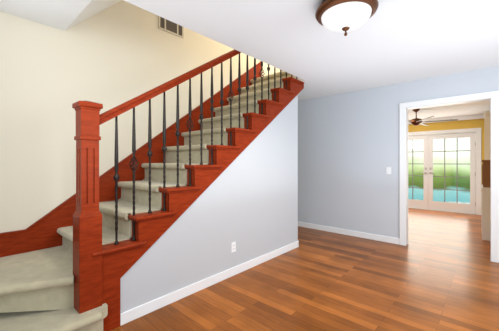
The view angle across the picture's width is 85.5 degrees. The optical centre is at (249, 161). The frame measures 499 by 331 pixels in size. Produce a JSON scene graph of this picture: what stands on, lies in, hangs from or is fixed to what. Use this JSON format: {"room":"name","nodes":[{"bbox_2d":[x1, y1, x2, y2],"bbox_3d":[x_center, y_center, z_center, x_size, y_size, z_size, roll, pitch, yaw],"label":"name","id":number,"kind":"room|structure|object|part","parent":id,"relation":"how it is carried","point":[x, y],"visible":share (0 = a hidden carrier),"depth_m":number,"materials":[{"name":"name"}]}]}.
{"room":"entrance hall","nodes":[
{"label":"entrance hall","id":0,"kind":"room"},
{"bbox_2d":[0,0,91,30],"bbox_3d":[-2.880,-1.370,0.751,1.100,0.100,4.290,0,0,42],"label":"ceiling","id":1,"kind":"structure","parent":0,"point":[61,14],"depth_m":2.35,"materials":[{"name":"white paint"}]},
{"bbox_2d":[66,0,121,29],"bbox_3d":[-0.595,-2.645,3.316,1.100,2.650,2.580,0,0,42],"label":"ceiling","id":2,"kind":"structure","parent":0,"point":[92,8],"depth_m":2.65,"materials":[{"name":"white paint"}]},
{"bbox_2d":[0,0,282,232],"bbox_3d":[-2.030,-1.300,2.645,0.150,5.200,8.250,0,0,42],"label":"wall","id":3,"kind":"structure","parent":0,"point":[116,54],"depth_m":2.79,"materials":[{"name":"beige paint"}]},
{"bbox_2d":[158,16,183,37],"bbox_3d":[-1.047,-1.830,3.625,0.010,0.210,0.380,0,0,42],"label":"air vent","id":4,"kind":"object","parent":3,"relation":"in","point":[164,24],"visible":0.69,"depth_m":3.62,"materials":[{"name":"beige metal"}]},
{"bbox_2d":[120,95,297,312],"bbox_3d":[-0.192,0.098,3.182,0.120,2.405,2.663,0,0,42],"label":"wall","id":5,"kind":"structure","parent":0,"point":[247,200],"depth_m":3.11,"materials":[{"name":"grey paint"}]},
{"bbox_2d":[231,241,235,252],"bbox_3d":[-0.182,0.975,3.095,0.008,0.116,0.070,0,0,42],"label":"electrical outlet","id":6,"kind":"object","parent":5,"relation":"attached to","point":[233,246],"visible":1,"depth_m":3.09,"materials":[{"name":"white plastic"}]},
{"bbox_2d":[110,208,498,330],"bbox_3d":[0.922,1.350,3.665,9.500,0.100,13.700,0,0,42],"label":"floor","id":7,"kind":"structure","parent":0,"point":[439,271],"depth_m":2.75,"materials":[{"name":"brown wood"}]},
{"bbox_2d":[0,49,303,330],"bbox_3d":[-1.856,-0.428,2.052,1.392,3.456,7.395,0,0,42],"label":"staircase","id":8,"kind":"structure","parent":7,"relation":"on","point":[68,263],"depth_m":2.42,"materials":[{"name":"wood"}]},
{"bbox_3d":[-1.207,0.312,2.013,0.160,1.528,0.160,0,0,42],"label":"newel post","id":9,"kind":"part","parent":8,"relation":"part of","materials":[{"name":"brown wood"}]},
{"bbox_3d":[-0.280,-1.191,3.068,0.071,1.840,2.690,0,0,42],"label":"handrail","id":10,"kind":"part","parent":8,"relation":"part of","materials":[{"name":"brown wood"}]},
{"bbox_2d":[481,160,489,240],"bbox_3d":[4.236,0.632,4.731,0.261,1.335,0.830,0,0,42],"label":"sideboard","id":11,"kind":"object","parent":7,"relation":"on","point":[485,211],"visible":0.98,"depth_m":4.49,"materials":[{"name":"white paint"}]},
{"bbox_2d":[484,111,489,159],"bbox_3d":[5.286,0.145,5.896,0.243,2.310,1.556,0,0,42],"label":"built-in shelf","id":12,"kind":"object","parent":7,"relation":"on","point":[486,135],"visible":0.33,"depth_m":5.37,"materials":[{"name":"white paint"}]},
{"bbox_2d":[124,0,498,100],"bbox_3d":[-0.891,-1.347,1.631,9.500,0.213,8.250,0,0,42],"label":"ceiling","id":13,"kind":"structure","parent":0,"point":[390,42],"depth_m":2.69,"materials":[{"name":"white paint"}]},
{"bbox_2d":[315,0,378,35],"bbox_3d":[0.750,-1.110,2.104,0.464,0.258,0.464,0,0,42],"label":"ceiling light","id":14,"kind":"object","parent":13,"relation":"attached to","point":[342,16],"visible":1,"depth_m":2.00,"materials":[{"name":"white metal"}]},
{"bbox_2d":[298,66,498,237],"bbox_3d":[1.903,-1.300,4.767,9.500,5.200,0.150,0,0,42],"label":"wall","id":15,"kind":"structure","parent":0,"point":[348,148],"depth_m":4.67,"materials":[{"name":"grey"}]},
{"bbox_2d":[120,91,498,325],"bbox_3d":[1.929,0.075,4.721,9.400,2.450,7.783,0,0,42],"label":"trim","id":16,"kind":"structure","parent":15,"relation":"attached to","point":[492,97],"depth_m":3.54,"materials":[{"name":"white paint"}]},
{"bbox_2d":[386,167,390,173],"bbox_3d":[2.243,0.140,4.352,0.070,0.116,0.015,0,0,42],"label":"light switch","id":17,"kind":"object","parent":15,"relation":"attached to","point":[388,170],"visible":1,"depth_m":4.36,"materials":[{"name":"white paint"}]},
{"bbox_2d":[408,118,483,192],"bbox_3d":[5.091,0.075,7.217,2.600,2.450,0.150,0,0,42],"label":"wall","id":18,"kind":"structure","parent":0,"point":[458,124],"depth_m":6.92,"materials":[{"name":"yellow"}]},
{"bbox_2d":[408,128,480,214],"bbox_3d":[4.885,0.230,7.377,2.200,2.140,0.166,0,0,42],"label":"french door","id":19,"kind":"structure","parent":18,"relation":"in","point":[427,202],"depth_m":7.07,"materials":[{"name":"white paint"}]},
{"bbox_3d":[4.511,0.219,7.704,0.780,1.678,0.029,0,0,42],"label":"french door muntin","id":20,"kind":"part","parent":19,"relation":"part of","materials":[{"name":"white wood"}]},
{"bbox_3d":[4.882,0.219,7.373,1.774,1.678,0.005,0,0,42],"label":"glass","id":21,"kind":"part","parent":19,"relation":"part of","materials":[{"name":"clear glass"}]},
{"bbox_3d":[5.253,0.219,7.042,0.780,1.678,0.029,0,0,42],"label":"french door muntin","id":22,"kind":"part","parent":19,"relation":"part of","materials":[{"name":"white wood"}]},
{"bbox_2d":[408,101,489,120],"bbox_3d":[2.259,-1.200,7.195,6.800,0.100,3.950,0,0,42],"label":"ceiling","id":23,"kind":"structure","parent":0,"point":[468,109],"depth_m":6.03,"materials":[{"name":"white paint"}]},
{"bbox_2d":[408,109,457,125],"bbox_3d":[3.671,-0.970,5.893,1.387,0.359,1.368,0,0,42],"label":"ceiling fan","id":24,"kind":"object","parent":23,"relation":"hanging from","point":[416,121],"visible":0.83,"depth_m":5.80,"materials":[{"name":"brown metal"}]},
{"bbox_3d":[3.628,-0.970,5.875,0.230,0.359,0.230,0,0,42],"label":"motor","id":25,"kind":"part","parent":24,"relation":"part of","materials":[{"name":"brown metal"}]},
{"label":"outside","id":26,"kind":"structure","parent":0,"visible":0},
{"bbox_2d":[408,137,469,203],"bbox_3d":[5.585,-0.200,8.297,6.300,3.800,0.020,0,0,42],"label":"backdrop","id":27,"kind":"structure","parent":26,"point":[420,172],"depth_m":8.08,"materials":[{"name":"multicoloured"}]}
]}

